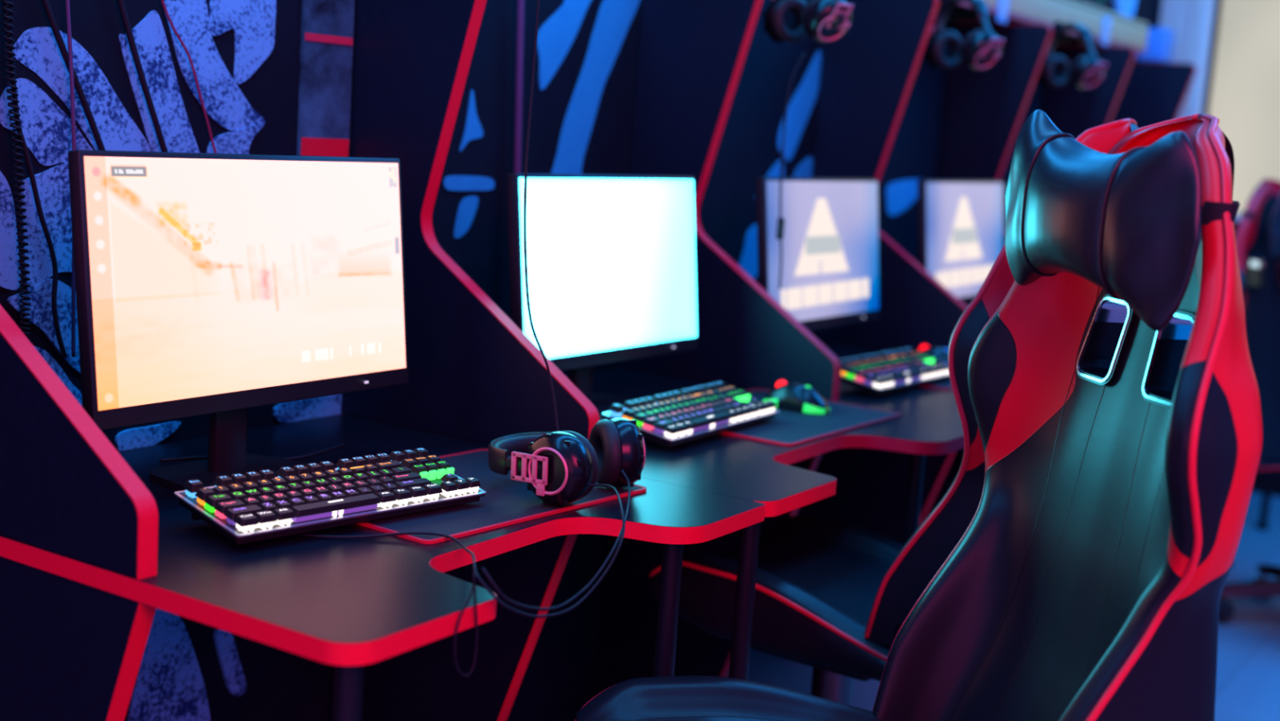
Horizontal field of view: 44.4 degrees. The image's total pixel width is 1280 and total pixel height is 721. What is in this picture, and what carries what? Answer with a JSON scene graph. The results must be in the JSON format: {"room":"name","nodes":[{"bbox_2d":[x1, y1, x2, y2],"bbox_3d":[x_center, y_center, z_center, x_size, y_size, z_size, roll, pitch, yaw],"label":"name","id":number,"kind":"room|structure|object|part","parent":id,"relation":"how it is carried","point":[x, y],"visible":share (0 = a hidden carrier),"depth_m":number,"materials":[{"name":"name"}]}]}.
{"room":"gaming cafe","nodes":[
{"label":"gaming cafe","id":0,"kind":"room"},
{"bbox_2d":[0,0,1161,720],"bbox_3d":[-0.238,-0.458,2.808,0.107,2.500,7.900,9,10,32],"label":"wall","id":1,"kind":"structure","parent":0,"point":[245,55],"depth_m":2.53,"materials":[{"name":"blue paint"}]},
{"bbox_2d":[0,0,31,335],"bbox_3d":[-0.762,-0.249,1.915,0.015,0.452,0.041,9,10,32],"label":"coiled cable","id":2,"kind":"object","parent":1,"relation":"hanging from","point":[22,319],"visible":0.98,"depth_m":1.92,"materials":[{"name":"black plastic"}]},
{"bbox_2d":[2,0,66,357],"bbox_3d":[-0.752,-0.237,1.949,0.006,0.481,0.098,9,10,32],"label":"cable","id":3,"kind":"object","parent":1,"relation":"hanging from","point":[55,268],"visible":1,"depth_m":1.97,"materials":[{"name":"black plastic"}]},
{"bbox_2d":[65,0,76,356],"bbox_3d":[-0.720,-0.245,1.982,0.005,0.490,0.021,9,10,32],"label":"hanging cable","id":4,"kind":"object","parent":1,"relation":"hanging from","point":[67,2],"visible":0.78,"depth_m":1.98,"materials":[{"name":"plastic"}]},
{"bbox_2d":[40,0,105,150],"bbox_3d":[-0.714,-0.355,1.978,0.008,0.265,0.132,9,10,32],"label":"cable","id":5,"kind":"object","parent":1,"relation":"hanging from","point":[46,3],"visible":0.71,"depth_m":1.98,"materials":[{"name":"plastic"}]},
{"bbox_2d":[116,0,168,151],"bbox_3d":[-0.654,-0.368,2.069,0.008,0.285,0.118,9,10,32],"label":"cable","id":6,"kind":"object","parent":1,"relation":"hanging from","point":[121,3],"visible":0.7,"depth_m":2.06,"materials":[{"name":"plastic"}]},
{"bbox_2d":[160,0,217,153],"bbox_3d":[-0.610,-0.379,2.134,0.004,0.291,0.139,9,10,32],"label":"cable","id":7,"kind":"object","parent":1,"relation":"hanging from","point":[162,1],"visible":0.82,"depth_m":2.13,"materials":[{"name":"plastic"}]},
{"bbox_2d":[297,0,354,156],"bbox_3d":[-0.473,-0.402,2.358,0.007,0.333,0.104,9,10,32],"label":"banner strip","id":8,"kind":"object","parent":1,"relation":"attached to","point":[326,39],"visible":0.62,"depth_m":2.35,"materials":[{"name":"blue fabric"}]},
{"bbox_2d":[513,0,524,173],"bbox_3d":[-0.214,-0.358,2.747,0.013,0.612,0.050,9,10,32],"label":"cable","id":9,"kind":"object","parent":1,"relation":"attached to","point":[520,3],"visible":0.59,"depth_m":2.72,"materials":[{"name":"black plastic"}]},
{"bbox_2d":[939,0,1148,53],"bbox_3d":[1.141,-1.014,4.569,0.181,0.099,1.800,9,10,32],"label":"wall shelf","id":10,"kind":"object","parent":1,"relation":"attached to","point":[1125,31],"visible":0.63,"depth_m":4.66,"materials":[{"name":"metal"}]},
{"bbox_2d":[995,0,1008,23],"bbox_3d":[0.957,-0.934,4.128,0.004,0.085,0.075,9,10,32],"label":"tag","id":11,"kind":"object","parent":10,"relation":"attached to","point":[1002,5],"visible":1,"depth_m":4.13,"materials":[{"name":"blue paper"}]},
{"bbox_2d":[1077,0,1107,4],"bbox_3d":[1.376,-1.204,4.887,0.190,0.204,0.278,9,10,32],"label":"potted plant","id":12,"kind":"object","parent":10,"relation":"on","point":[1088,2],"visible":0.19,"depth_m":4.86,"materials":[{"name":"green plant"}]},
{"bbox_3d":[1.366,-1.147,4.889,0.110,0.080,0.110,9,10,32],"label":"pot","id":13,"kind":"part","parent":12,"relation":"part of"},
{"bbox_2d":[1100,16,1111,45],"bbox_3d":[1.453,-1.026,4.882,0.004,0.085,0.075,9,10,32],"label":"tag","id":14,"kind":"object","parent":10,"relation":"attached to","point":[1107,20],"visible":1,"depth_m":4.88,"materials":[{"name":"blue paper"}]},
{"bbox_2d":[1114,0,1136,17],"bbox_3d":[1.729,-1.309,5.568,0.018,0.230,0.230,9,10,32],"label":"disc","id":15,"kind":"object","parent":1,"relation":"attached to","point":[1124,7],"visible":0.64,"depth_m":5.57,"materials":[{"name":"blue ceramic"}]},
{"bbox_2d":[1137,27,1174,62],"bbox_3d":[1.917,-1.171,5.822,0.100,0.120,0.120,9,10,32],"label":"wall box","id":16,"kind":"object","parent":1,"relation":"attached to","point":[1160,41],"visible":0.88,"depth_m":5.77,"materials":[{"name":"blue plastic"}]},
{"bbox_2d":[726,492,1279,720],"bbox_3d":[2.253,1.168,1.771,6.000,0.060,9.200,9,10,32],"label":"floor","id":17,"kind":"structure","parent":0,"point":[1248,672],"depth_m":3.95,"materials":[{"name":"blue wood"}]},
{"bbox_2d":[0,413,765,720],"bbox_3d":[-0.391,0.542,2.002,0.766,0.750,0.786,9,10,32],"label":"desk","id":18,"kind":"object","parent":17,"relation":"on","point":[74,633],"visible":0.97,"depth_m":1.66,"materials":[{"name":"black laminate"}]},
{"bbox_3d":[-0.719,0.567,1.764,0.477,0.728,0.023,9,10,32],"label":"panel","id":19,"kind":"part","parent":18,"relation":"part of","materials":[{"name":"black laminate"}]},
{"bbox_2d":[0,304,158,579],"bbox_3d":[-0.670,-0.216,1.647,0.480,0.816,0.024,9,10,32],"label":"divider","id":20,"kind":"object","parent":18,"relation":"on","point":[65,489],"visible":1,"depth_m":1.62,"materials":[{"name":"black laminate"}]},
{"bbox_2d":[67,149,408,491],"bbox_3d":[-0.493,-0.051,1.970,0.180,0.415,0.525,9,10,32],"label":"monitor","id":21,"kind":"object","parent":18,"relation":"on","point":[220,286],"visible":1,"depth_m":1.92,"materials":[{"name":"black plastic"}]},
{"bbox_2d":[159,443,344,462],"bbox_3d":[-0.512,0.131,2.136,0.272,0.004,0.058,-3,11,-39],"label":"cable","id":22,"kind":"object","parent":18,"relation":"on","point":[342,444],"visible":0.63,"depth_m":2.13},
{"bbox_3d":[-0.300,0.629,1.543,0.068,0.728,0.068,9,10,32],"label":"leg","id":23,"kind":"part","parent":18,"relation":"part of","materials":[{"name":"black metal"}]},
{"bbox_2d":[296,417,645,676],"bbox_3d":[-0.146,0.187,1.864,0.368,0.172,0.615,7,9,31],"label":"headset","id":24,"kind":"object","parent":18,"relation":"on","point":[560,468],"visible":1,"depth_m":1.95,"materials":[{"name":"black plastic"}]},
{"bbox_2d":[523,0,559,431],"bbox_3d":[-0.111,-0.177,1.998,0.044,0.604,0.077,9,10,32],"label":"hanging cable","id":25,"kind":"object","parent":24,"relation":"attached to","point":[538,1],"visible":0.88,"depth_m":1.98,"materials":[{"name":"black plastic"}]},
{"bbox_2d":[511,431,599,505],"bbox_3d":[-0.104,0.134,1.969,0.100,0.093,0.062,9,10,32],"label":"ear cup","id":26,"kind":"object","parent":24,"relation":"on","point":[560,468],"depth_m":1.95,"materials":[{"name":"black"}]},
{"bbox_2d":[588,417,645,487],"bbox_3d":[-0.027,0.122,2.085,0.097,0.093,0.101,9,10,32],"label":"ear cup","id":27,"kind":"object","parent":24,"relation":"on","point":[618,443],"depth_m":2.05,"materials":[{"name":"black"}]},
{"bbox_2d":[354,448,646,544],"bbox_3d":[-0.232,0.168,2.018,0.300,0.004,0.420,10,11,36],"label":"mouse pad","id":28,"kind":"object","parent":18,"relation":"on","point":[507,501],"visible":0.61,"depth_m":1.94,"materials":[{"name":"black fabric"}]},
{"bbox_2d":[174,447,485,544],"bbox_3d":[-0.356,0.154,1.851,0.129,0.048,0.361,11,11,41],"label":"keyboard","id":29,"kind":"object","parent":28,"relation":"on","point":[253,506],"visible":1,"depth_m":1.81,"materials":[{"name":"black plastic"}]},
{"bbox_3d":[0.020,0.573,2.058,0.068,0.728,0.068,9,10,32],"label":"leg","id":30,"kind":"part","parent":18,"relation":"part of","materials":[{"name":"black metal"}]},
{"bbox_2d":[330,367,964,720],"bbox_3d":[0.038,0.471,2.656,0.765,0.750,0.784,9,10,32],"label":"desk","id":31,"kind":"object","parent":17,"relation":"on","point":[424,682],"visible":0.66,"depth_m":2.37,"materials":[{"name":"black laminate"}]},
{"bbox_3d":[-0.291,0.496,2.418,0.477,0.728,0.023,9,10,32],"label":"panel","id":32,"kind":"part","parent":31,"relation":"part of","materials":[{"name":"black laminate"}]},
{"bbox_2d":[340,0,599,444],"bbox_3d":[-0.241,-0.287,2.301,0.480,0.816,0.024,9,10,32],"label":"divider","id":33,"kind":"object","parent":31,"relation":"on","point":[473,374],"visible":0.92,"depth_m":2.34,"materials":[{"name":"black laminate"}]},
{"bbox_2d":[506,173,697,420],"bbox_3d":[-0.065,-0.113,2.626,0.180,0.397,0.525,9,10,32],"label":"monitor","id":34,"kind":"object","parent":31,"relation":"on","point":[611,259],"visible":0.93,"depth_m":2.58,"materials":[{"name":"black plastic"}]},
{"bbox_2d":[602,381,779,446],"bbox_3d":[0.089,0.082,2.523,0.129,0.048,0.361,9,10,31],"label":"keyboard","id":35,"kind":"object","parent":31,"relation":"on","point":[669,419],"visible":0.97,"depth_m":2.48,"materials":[{"name":"black plastic"}]},
{"bbox_3d":[0.129,0.559,2.197,0.068,0.728,0.068,9,10,32],"label":"leg","id":36,"kind":"part","parent":31,"relation":"part of","materials":[{"name":"black metal"}]},
{"bbox_2d":[719,388,901,446],"bbox_3d":[0.229,0.094,2.706,0.300,0.004,0.420,10,10,33],"label":"mouse pad","id":37,"kind":"object","parent":31,"relation":"on","point":[788,428],"visible":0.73,"depth_m":2.65,"materials":[{"name":"black fabric"}]},
{"bbox_2d":[763,380,830,413],"bbox_3d":[0.277,0.062,2.767,0.124,0.046,0.060,8,10,26],"label":"computer mouse","id":38,"kind":"object","parent":37,"relation":"on","point":[797,397],"visible":0.89,"depth_m":2.75,"materials":[{"name":"black plastic"}]},
{"bbox_3d":[0.448,0.502,2.712,0.068,0.728,0.068,9,10,32],"label":"leg","id":39,"kind":"part","parent":31,"relation":"part of","materials":[{"name":"black metal"}]},
{"bbox_2d":[597,339,964,693],"bbox_3d":[0.466,0.401,3.311,0.765,0.750,0.784,9,10,32],"label":"desk","id":40,"kind":"object","parent":17,"relation":"on","point":[630,611],"visible":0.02,"depth_m":3.14,"materials":[{"name":"black laminate"}]},
{"bbox_3d":[0.138,0.426,3.072,0.477,0.728,0.023,9,10,32],"label":"panel","id":41,"kind":"part","parent":40,"relation":"part of","materials":[{"name":"black laminate"}]},
{"bbox_2d":[617,0,840,401],"bbox_3d":[0.221,-0.369,3.006,0.480,0.828,0.146,9,10,32],"label":"divider","id":42,"kind":"object","parent":40,"relation":"on","point":[691,55],"visible":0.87,"depth_m":2.98,"materials":[{"name":"black laminate"}]},
{"bbox_2d":[761,0,853,288],"bbox_3d":[0.305,-0.458,2.985,0.102,0.639,0.220,-1,10,-29],"label":"headset","id":43,"kind":"object","parent":42,"relation":"hanging from","point":[784,21],"visible":1,"depth_m":2.95,"materials":[{"name":"black plastic"}]},
{"bbox_2d":[761,0,807,44],"bbox_3d":[0.285,-0.662,3.026,0.082,0.101,0.098,9,10,32],"label":"ear cup","id":44,"kind":"object","parent":43,"relation":"on","point":[782,23],"depth_m":3.01,"materials":[{"name":"black plastic"}]},
{"bbox_2d":[800,0,853,44],"bbox_3d":[0.352,-0.635,2.910,0.105,0.096,0.097,9,10,32],"label":"ear cup","id":45,"kind":"object","parent":43,"relation":"on","point":[824,21],"depth_m":2.89,"materials":[{"name":"black"}]},
{"bbox_2d":[755,177,879,359],"bbox_3d":[0.363,-0.184,3.280,0.180,0.397,0.525,9,10,32],"label":"monitor","id":46,"kind":"object","parent":40,"relation":"on","point":[830,276],"visible":0.94,"depth_m":3.24,"materials":[{"name":"black plastic"}]},
{"bbox_2d":[839,347,949,394],"bbox_3d":[0.504,0.018,3.127,0.129,0.048,0.361,10,11,35],"label":"keyboard","id":47,"kind":"object","parent":40,"relation":"on","point":[882,372],"visible":0.97,"depth_m":3.08,"materials":[{"name":"black plastic"}]},
{"bbox_2d":[914,351,952,390],"bbox_3d":[0.616,0.019,3.368,0.300,0.004,0.420,10,11,36],"label":"mouse pad","id":48,"kind":"object","parent":40,"relation":"on","point":[944,384],"visible":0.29,"depth_m":3.15,"materials":[{"name":"black fabric"}]},
{"bbox_2d":[918,344,947,364],"bbox_3d":[0.643,-0.008,3.384,0.124,0.046,0.060,8,10,26],"label":"computer mouse","id":49,"kind":"object","parent":48,"relation":"on","point":[938,353],"visible":0.23,"depth_m":3.37,"materials":[{"name":"black plastic"}]},
{"bbox_3d":[0.557,0.488,2.852,0.068,0.728,0.068,9,10,32],"label":"leg","id":50,"kind":"part","parent":40,"relation":"part of","materials":[{"name":"black metal"}]},
{"bbox_2d":[795,338,955,542],"bbox_3d":[0.895,0.330,3.965,0.765,0.750,0.784,9,10,32],"label":"desk","id":51,"kind":"object","parent":17,"relation":"on","point":[871,486],"visible":0.02,"depth_m":3.71,"materials":[{"name":"black laminate"}]},
{"bbox_3d":[0.567,0.355,3.727,0.477,0.728,0.023,9,10,32],"label":"panel","id":52,"kind":"part","parent":51,"relation":"part of","materials":[{"name":"black laminate"}]},
{"bbox_2d":[808,0,967,351],"bbox_3d":[0.650,-0.440,3.660,0.480,0.828,0.146,9,10,32],"label":"divider","id":53,"kind":"object","parent":51,"relation":"on","point":[867,75],"visible":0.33,"depth_m":3.63,"materials":[{"name":"black laminate"}]},
{"bbox_2d":[923,0,1004,71],"bbox_3d":[0.753,-0.756,3.607,0.093,0.179,0.220,-1,10,-29],"label":"headset","id":54,"kind":"object","parent":53,"relation":"hanging from","point":[980,49],"visible":0.98,"depth_m":3.58,"materials":[{"name":"black plastic"}]},
{"bbox_2d":[923,26,962,70],"bbox_3d":[0.714,-0.733,3.680,0.082,0.101,0.098,9,10,32],"label":"ear cup","id":55,"kind":"object","parent":54,"relation":"on","point":[941,50],"depth_m":3.66,"materials":[{"name":"black plastic"}]},
{"bbox_2d":[959,28,1004,71],"bbox_3d":[0.781,-0.706,3.564,0.105,0.096,0.097,9,10,32],"label":"ear cup","id":56,"kind":"object","parent":54,"relation":"on","point":[981,48],"depth_m":3.54,"materials":[{"name":"black plastic"}]},
{"bbox_2d":[917,179,1003,305],"bbox_3d":[0.792,-0.254,3.934,0.180,0.397,0.525,9,10,32],"label":"monitor","id":57,"kind":"object","parent":51,"relation":"on","point":[960,223],"visible":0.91,"depth_m":3.88,"materials":[{"name":"black plastic"}]},
{"bbox_2d":[648,117,1138,706],"bbox_3d":[0.353,0.253,2.442,0.721,1.287,0.614,10,10,34],"label":"gaming chair","id":58,"kind":"object","parent":17,"relation":"on","point":[833,597],"visible":0.37,"depth_m":2.32,"materials":[{"name":"black faux leather"},{"name":"red faux leather"},{"name":"black plastic"}]},
{"bbox_3d":[0.314,0.367,2.510,0.468,0.121,0.434,10,10,34],"label":"seat","id":59,"kind":"part","parent":58,"relation":"part of","materials":[{"name":"black leather"}]},
{"bbox_3d":[0.562,0.028,2.300,0.269,0.762,0.488,10,10,34],"label":"backrest","id":60,"kind":"part","parent":58,"relation":"part of","materials":[{"name":"black leather"}]},
{"bbox_2d":[574,109,1262,720],"bbox_3d":[0.260,0.356,1.721,0.721,1.287,0.614,2,9,-14],"label":"gaming chair","id":61,"kind":"object","parent":17,"relation":"on","point":[1113,390],"visible":1,"depth_m":1.75,"materials":[{"name":"red"}]},
{"bbox_3d":[0.194,0.475,1.750,0.468,0.121,0.434,2,9,-14],"label":"seat","id":62,"kind":"part","parent":61,"relation":"part of","materials":[{"name":"black leather"}]},
{"bbox_3d":[0.484,0.105,1.760,0.269,0.762,0.488,2,9,-14],"label":"backrest","id":63,"kind":"part","parent":61,"relation":"part of","materials":[{"name":"leather"}]},
{"bbox_2d":[1004,109,1201,331],"bbox_3d":[0.484,-0.159,1.702,0.098,0.205,0.331,-3,15,-21],"label":"headrest pillow","id":64,"kind":"object","parent":61,"relation":"on","point":[1128,224],"depth_m":1.63,"materials":[{"name":"black leather"}]},
{"bbox_2d":[923,450,956,521],"bbox_3d":[1.324,0.259,4.619,0.765,0.750,0.784,9,10,32],"label":"desk","id":65,"kind":"object","parent":17,"relation":"on","point":[948,479],"visible":0.02,"depth_m":4.46,"materials":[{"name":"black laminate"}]},
{"bbox_2d":[939,20,1072,306],"bbox_3d":[1.079,-0.510,4.314,0.480,0.828,0.146,9,10,32],"label":"divider","id":66,"kind":"object","parent":65,"relation":"on","point":[985,108],"visible":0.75,"depth_m":4.29,"materials":[{"name":"black laminate"}]},
{"bbox_2d":[1036,22,1108,89],"bbox_3d":[1.182,-0.827,4.261,0.093,0.179,0.220,-1,10,-29],"label":"headset","id":67,"kind":"object","parent":66,"relation":"hanging from","point":[1086,71],"visible":0.93,"depth_m":4.23,"materials":[{"name":"black plastic"}]},
{"bbox_2d":[1036,51,1069,88],"bbox_3d":[1.143,-0.803,4.334,0.082,0.101,0.098,9,10,32],"label":"ear cup","id":68,"kind":"object","parent":67,"relation":"on","point":[1053,73],"depth_m":4.32,"materials":[{"name":"black plastic"}]},
{"bbox_2d":[1068,53,1108,89],"bbox_3d":[1.210,-0.776,4.218,0.105,0.096,0.097,9,10,32],"label":"ear cup","id":69,"kind":"object","parent":67,"relation":"on","point":[1087,70],"depth_m":4.19,"materials":[{"name":"black plastic"}]},
{"bbox_2d":[1218,178,1279,623],"bbox_3d":[1.907,0.134,4.210,0.614,1.197,0.721,-1,10,-29],"label":"gaming chair","id":70,"kind":"object","parent":17,"relation":"on","point":[1257,235],"visible":0.51,"depth_m":4.37,"materials":[{"name":"red faux leather"},{"name":"black faux leather"},{"name":"black plastic"}]},
{"bbox_3d":[1.795,-0.110,4.356,0.488,0.762,0.269,-1,10,-29],"label":"backrest","id":71,"kind":"part","parent":70,"relation":"part of","materials":[{"name":"leather"}]},
{"bbox_3d":[1.901,0.312,4.178,0.434,0.121,0.468,-1,10,-29],"label":"seat","id":72,"kind":"part","parent":70,"relation":"part of","materials":[{"name":"black leather"}]},
{"bbox_2d":[1267,194,1279,257],"bbox_3d":[1.835,-0.372,4.303,0.331,0.205,0.098,2,11,-38],"label":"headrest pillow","id":73,"kind":"object","parent":70,"relation":"on","point":[1273,251],"depth_m":4.22,"materials":[{"name":"leather"}]},
{"bbox_2d":[1231,458,1275,566],"bbox_3d":[1.752,0.189,5.274,0.765,0.750,0.785,9,10,32],"label":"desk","id":74,"kind":"object","parent":17,"relation":"on","point":[1262,525],"visible":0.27,"depth_m":5.36,"materials":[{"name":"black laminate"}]},
{"bbox_2d":[1040,44,1135,138],"bbox_3d":[1.473,-0.570,4.918,0.480,0.816,0.024,9,10,32],"label":"divider","id":75,"kind":"object","parent":74,"relation":"on","point":[1073,110],"visible":0.29,"depth_m":4.92,"materials":[{"name":"black laminate"}]},
{"bbox_2d":[1111,61,1196,128],"bbox_3d":[1.888,-0.638,5.551,0.480,0.816,0.024,9,10,32],"label":"divider","id":76,"kind":"object","parent":74,"relation":"on","point":[1152,92],"visible":0.28,"depth_m":5.55,"materials":[{"name":"black laminate"}]},
{"bbox_3d":[2.163,0.219,5.329,0.068,0.728,0.068,9,10,32],"label":"leg","id":77,"kind":"part","parent":74,"relation":"part of","materials":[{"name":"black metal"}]},
{"bbox_2d":[1202,0,1279,497],"bbox_3d":[4.167,-0.452,4.735,5.205,2.500,0.120,9,10,32],"label":"wall","id":78,"kind":"structure","parent":0,"point":[1218,6],"depth_m":5.91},
{"bbox_2d":[1159,0,1279,221],"bbox_3d":[3.070,-0.618,5.332,2.680,2.500,0.126,9,10,32],"label":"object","id":79,"kind":"structure","parent":78,"relation":"in","point":[1245,94],"depth_m":5.88,"materials":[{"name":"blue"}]},
{"bbox_3d":[3.069,-0.618,5.332,2.680,2.500,0.065,9,10,32],"label":"frame","id":80,"kind":"part","parent":79,"relation":"part of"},
{"bbox_3d":[3.087,-0.398,5.341,2.480,0.024,0.120,9,10,32],"label":"sill","id":81,"kind":"part","parent":79,"relation":"part of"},
{"bbox_2d":[1208,0,1279,213],"bbox_3d":[3.181,-1.056,5.280,2.400,1.305,0.012,9,10,32],"label":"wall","id":82,"kind":"structure","parent":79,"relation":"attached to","point":[1245,94],"depth_m":5.87,"materials":[{"name":"beige paint"}]}
]}

